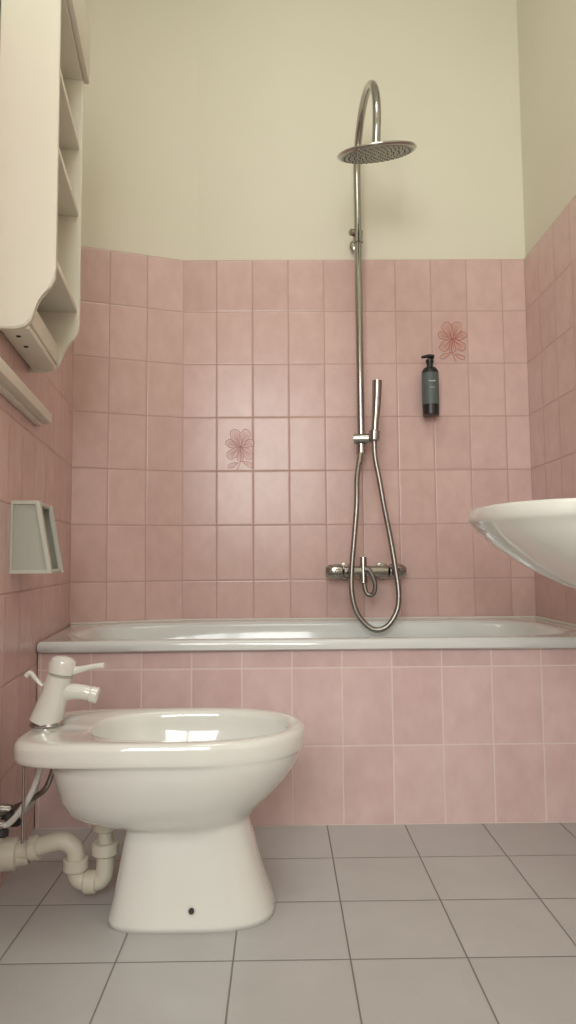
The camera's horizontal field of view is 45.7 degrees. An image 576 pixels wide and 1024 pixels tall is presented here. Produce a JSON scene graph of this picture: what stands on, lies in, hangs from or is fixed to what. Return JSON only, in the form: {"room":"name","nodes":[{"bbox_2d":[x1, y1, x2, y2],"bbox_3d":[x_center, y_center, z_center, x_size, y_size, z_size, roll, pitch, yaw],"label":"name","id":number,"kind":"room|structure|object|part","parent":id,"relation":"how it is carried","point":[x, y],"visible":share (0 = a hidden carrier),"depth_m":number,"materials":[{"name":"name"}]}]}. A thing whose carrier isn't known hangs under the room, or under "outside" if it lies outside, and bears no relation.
{"room":"bathroom","nodes":[
{"label":"bathroom","id":0,"kind":"room"},
{"bbox_2d":[70,0,197,625],"bbox_3d":[-0.642,-0.764,2.841,0.517,3.500,0.140,1,-4,-17],"label":"wall","id":1,"kind":"structure","parent":0,"point":[139,227],"depth_m":2.79,"materials":[{"name":"pink tile"}]},
{"bbox_2d":[0,822,575,1023],"bbox_3d":[-0.101,0.866,0.637,2.600,0.080,4.500,0,-4,-1],"label":"floor","id":2,"kind":"structure","parent":0,"point":[397,923],"depth_m":1.39,"materials":[{"name":"grey tile"}]},
{"bbox_2d":[13,708,304,933],"bbox_3d":[-0.273,0.691,1.561,0.629,0.406,0.368,0,-4,-1],"label":"bidet","id":3,"kind":"object","parent":2,"relation":"on","point":[184,786],"visible":0.98,"depth_m":1.45,"materials":[{"name":"white ceramic"}]},
{"bbox_2d":[0,825,118,894],"bbox_3d":[-0.539,0.790,1.582,0.295,0.181,0.093,0,-4,-1],"label":"trap","id":4,"kind":"object","parent":3,"relation":"attached to","point":[14,854],"depth_m":1.56,"materials":[{"name":"white plastic"}]},
{"bbox_2d":[24,655,104,728],"bbox_3d":[-0.518,0.413,1.579,0.191,0.163,0.078,0,-4,-1],"label":"tap","id":5,"kind":"object","parent":3,"relation":"on","point":[48,711],"depth_m":1.56,"materials":[{"name":"white metal"}]},
{"bbox_2d":[35,616,575,828],"bbox_3d":[0.093,0.675,2.380,1.842,0.551,0.733,0,-4,-1],"label":"bathtub","id":6,"kind":"object","parent":2,"relation":"on","point":[445,719],"visible":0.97,"depth_m":2.04,"materials":[{"name":"tile"}]},
{"bbox_2d":[183,0,535,618],"bbox_3d":[0.364,-0.765,2.926,1.600,3.500,0.143,0,-4,-1],"label":"wall","id":7,"kind":"structure","parent":0,"point":[270,385],"depth_m":2.86,"materials":[{"name":"pink tile"}]},
{"bbox_2d":[325,80,412,578],"bbox_3d":[0.301,-0.682,2.560,0.320,1.868,0.574,0,-4,-1],"label":"shower column","id":8,"kind":"object","parent":7,"relation":"attached to","point":[371,86],"visible":0.94,"depth_m":2.71,"materials":[{"name":"silver metal"}]},
{"bbox_3d":[0.182,0.235,2.692,0.070,0.060,0.060,0,-4,-1],"label":"mixer knob","id":9,"kind":"part","parent":8,"relation":"part of","materials":[{"name":"silver metal"}]},
{"bbox_3d":[0.264,-1.141,2.788,0.030,0.028,0.028,1,-5,-22],"label":"bracket knob","id":10,"kind":"part","parent":8,"relation":"part of","materials":[{"name":"silver metal"}]},
{"bbox_2d":[356,452,363,464],"bbox_3d":[0.285,-0.211,2.711,0.027,0.052,0.039,-4,-5,38],"label":"stub","id":11,"kind":"object","parent":8,"relation":"attached to","point":[360,455],"visible":0.98,"depth_m":2.70,"materials":[{"name":"silver metal"}]},
{"bbox_2d":[353,433,371,443],"bbox_3d":[0.308,-0.291,2.711,0.092,0.040,0.040,-1,-4,11],"label":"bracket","id":12,"kind":"object","parent":8,"relation":"attached to","point":[358,438],"visible":0.82,"depth_m":2.70,"materials":[{"name":"silver metal"}]},
{"bbox_2d":[369,430,379,441],"bbox_3d":[0.340,-0.298,2.682,0.046,0.044,0.046,0,-4,-1],"label":"cup","id":13,"kind":"object","parent":12,"relation":"attached to","point":[374,435],"depth_m":2.66,"materials":[{"name":"silver metal"}]},
{"bbox_2d":[360,557,367,582],"bbox_3d":[0.297,0.228,2.685,0.032,0.101,0.035,0,-4,-1],"label":"outlet","id":14,"kind":"object","parent":8,"relation":"attached to","point":[363,560],"depth_m":2.67,"materials":[{"name":"metal"}]},
{"bbox_2d":[362,567,377,596],"bbox_3d":[0.317,0.273,2.662,0.058,0.119,0.053,0,-4,-1],"label":"hose","id":15,"kind":"object","parent":8,"relation":"attached to","point":[366,569],"visible":1,"depth_m":2.64,"materials":[{"name":"silver metal"}]},
{"bbox_2d":[349,441,401,632],"bbox_3d":[0.332,0.090,2.653,0.202,0.746,0.081,0,-4,-1],"label":"shower hose","id":16,"kind":"object","parent":8,"relation":"attached to","point":[395,614],"depth_m":2.64,"materials":[{"name":"silver metal"}]},
{"bbox_2d":[371,380,381,429],"bbox_3d":[0.349,-0.397,2.690,0.047,0.244,0.039,0,-4,-1],"label":"shower","id":17,"kind":"object","parent":8,"relation":"attached to","point":[376,384],"visible":0.92,"depth_m":2.68,"materials":[{"name":"silver metal"}]},
{"bbox_2d":[337,140,416,162],"bbox_3d":[0.316,-1.283,2.438,0.281,0.106,0.265,0,-4,-1],"label":"disc","id":18,"kind":"object","parent":8,"relation":"attached to","point":[393,142],"visible":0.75,"depth_m":2.33,"materials":[{"name":"silver metal"}]},
{"bbox_2d":[344,146,409,163],"bbox_3d":[0.317,-1.274,2.440,0.237,0.087,0.224,0,-4,-1],"label":"nozzles","id":19,"kind":"object","parent":8,"relation":"attached to","point":[393,146],"visible":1,"depth_m":2.44,"materials":[{"name":"rubber"}]},
{"bbox_3d":[0.431,0.233,2.695,0.070,0.060,0.060,0,-4,-1],"label":"mixer knob","id":20,"kind":"part","parent":8,"relation":"part of","materials":[{"name":"silver metal"}]},
{"bbox_2d":[421,354,438,416],"bbox_3d":[0.577,-0.515,2.790,0.071,0.254,0.098,0,-4,-1],"label":"soap dispenser","id":21,"kind":"object","parent":7,"relation":"attached to","point":[430,375],"visible":1,"depth_m":2.75,"materials":[{"name":"black plastic"}]},
{"bbox_3d":[0.236,0.238,2.736,0.038,0.028,0.090,0,-4,-1],"label":"inlet","id":22,"kind":"object","parent":7,"relation":"attached to","visible":0},
{"bbox_2d":[341,563,348,579],"bbox_3d":[0.231,0.240,2.773,0.068,0.068,0.014,0,-4,-1],"label":"rose","id":23,"kind":"object","parent":22,"relation":"attached to","point":[343,564],"visible":0.24,"depth_m":2.77,"materials":[{"name":"silver metal"}]},
{"bbox_3d":[0.376,0.237,2.737,0.038,0.028,0.090,0,-4,-1],"label":"inlet","id":24,"kind":"object","parent":7,"relation":"attached to","visible":0},
{"bbox_2d":[375,563,387,578],"bbox_3d":[0.381,0.239,2.775,0.068,0.068,0.014,0,-4,-1],"label":"rose","id":25,"kind":"object","parent":24,"relation":"attached to","point":[377,564],"visible":0.35,"depth_m":2.77,"materials":[{"name":"silver metal"}]},
{"bbox_2d":[517,0,575,256],"bbox_3d":[1.093,-0.924,0.831,0.120,3.500,4.300,0,-4,-1],"label":"wall","id":26,"kind":"structure","parent":0,"point":[546,29],"depth_m":2.66,"materials":[{"name":"beige paint"}]},
{"bbox_2d":[524,195,575,623],"bbox_3d":[1.035,-0.202,0.722,0.020,2.043,4.189,0,-4,-1],"label":"tiles","id":27,"kind":"structure","parent":26,"relation":"attached to","point":[550,266],"depth_m":2.59,"materials":[{"name":"pink tile"}]},
{"bbox_2d":[468,497,575,588],"bbox_3d":[0.736,0.037,1.669,0.560,0.351,0.584,0,-4,-1],"label":"washbasin","id":28,"kind":"object","parent":27,"relation":"attached to","point":[539,535],"visible":1,"depth_m":1.52,"materials":[{"name":"white ceramic"}]},
{"bbox_3d":[-0.777,-0.844,1.725,0.420,3.500,2.167,0,-4,-1],"label":"wall","id":29,"kind":"structure","parent":0,"visible":0},
{"bbox_2d":[0,28,73,887],"bbox_3d":[-0.696,-0.122,1.630,0.020,2.043,2.070,0,-4,-9],"label":"tiles","id":30,"kind":"structure","parent":29,"relation":"attached to","point":[36,462],"depth_m":1.91,"materials":[{"name":"pink tile"}]},
{"bbox_2d":[0,357,51,426],"bbox_3d":[-0.636,-0.327,1.451,0.043,0.065,1.180,0,-4,-9],"label":"wall rail","id":31,"kind":"object","parent":30,"relation":"attached to","point":[12,387],"visible":1,"depth_m":1.71,"materials":[{"name":"beige paint"}]},
{"bbox_2d":[0,766,53,843],"bbox_3d":[-0.626,0.654,1.596,0.179,0.214,0.148,-2,-4,16],"label":"hoses","id":32,"kind":"object","parent":30,"relation":"attached to","point":[10,814],"visible":0.8,"depth_m":1.55,"materials":[{"name":"grey metal"}]},
{"bbox_3d":[-0.646,0.725,1.542,0.030,0.024,0.032,0,-4,-1],"label":"valve knob","id":33,"kind":"part","parent":32,"relation":"part of","materials":[{"name":"plastic"}]},
{"bbox_3d":[-0.655,0.715,1.603,0.030,0.024,0.032,0,-4,-1],"label":"valve knob","id":34,"kind":"part","parent":32,"relation":"part of","materials":[{"name":"plastic"}]},
{"bbox_3d":[-0.664,0.754,1.660,0.030,0.024,0.032,0,-4,-1],"label":"valve knob","id":35,"kind":"part","parent":32,"relation":"part of","materials":[{"name":"plastic"}]},
{"bbox_2d":[9,500,63,573],"bbox_3d":[-0.663,0.070,1.818,0.102,0.185,0.180,0,-4,-9],"label":"toilet paper holder","id":36,"kind":"object","parent":30,"relation":"attached to","point":[34,542],"visible":1,"depth_m":1.73,"materials":[{"name":"grey plastic"}]},
{"bbox_3d":[-0.675,0.075,1.897,0.102,0.185,0.020,0,-4,-9],"label":"frame","id":37,"kind":"part","parent":36,"relation":"part of","materials":[{"name":"grey plastic"}]},
{"bbox_2d":[0,0,89,372],"bbox_3d":[-0.633,-0.936,1.801,0.152,1.059,0.392,0,-4,-9],"label":"wall shelf unit","id":38,"kind":"object","parent":29,"relation":"attached to","point":[45,44],"visible":1,"depth_m":1.62,"materials":[{"name":"beige paint"}]},
{"bbox_3d":[-0.702,-0.930,1.790,0.008,1.020,0.344,0,-4,-9],"label":"panel","id":39,"kind":"part","parent":38,"relation":"part of","materials":[{"name":"beige paint"}]},
{"bbox_3d":[-0.614,-0.941,1.620,0.136,1.044,0.018,0,-4,-9],"label":"panel","id":40,"kind":"part","parent":38,"relation":"part of","materials":[{"name":"beige paint"}]},
{"bbox_3d":[-0.631,-0.455,1.765,0.012,0.052,0.344,0,-4,-9],"label":"rail","id":41,"kind":"part","parent":38,"relation":"part of","materials":[{"name":"beige paint"}]},
{"bbox_3d":[-0.668,-0.915,1.977,0.136,1.044,0.018,0,-4,-9],"label":"panel","id":42,"kind":"part","parent":38,"relation":"part of","materials":[{"name":"beige paint"}]},
{"bbox_3d":[-0.636,-0.590,1.774,0.120,0.018,0.344,0,-4,-9],"label":"shelf","id":43,"kind":"part","parent":38,"relation":"part of","materials":[{"name":"beige paint"}]},
{"bbox_3d":[-0.639,-0.874,1.795,0.120,0.018,0.344,0,-4,-9],"label":"shelf","id":44,"kind":"part","parent":38,"relation":"part of","materials":[{"name":"beige paint"}]},
{"bbox_3d":[-0.640,-1.074,1.810,0.120,0.018,0.344,0,-4,-9],"label":"shelf","id":45,"kind":"part","parent":38,"relation":"part of","materials":[{"name":"beige paint"}]},
{"bbox_3d":[-0.639,-1.290,1.826,0.126,0.022,0.344,0,-4,-9],"label":"shelf","id":46,"kind":"part","parent":38,"relation":"part of","materials":[{"name":"beige paint"}]},
{"bbox_3d":[0.285,-1.122,2.836,0.020,0.020,0.087,0,-4,-1],"label":"wall bracket","id":47,"kind":"object","parent":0,"visible":0},
{"bbox_2d":[349,241,353,251],"bbox_3d":[0.285,-1.119,2.873,0.052,0.052,0.014,0,-4,-1],"label":"rose","id":48,"kind":"object","parent":47,"relation":"attached to","point":[351,246],"visible":0.34,"depth_m":2.87,"materials":[{"name":"silver metal"}]}
]}

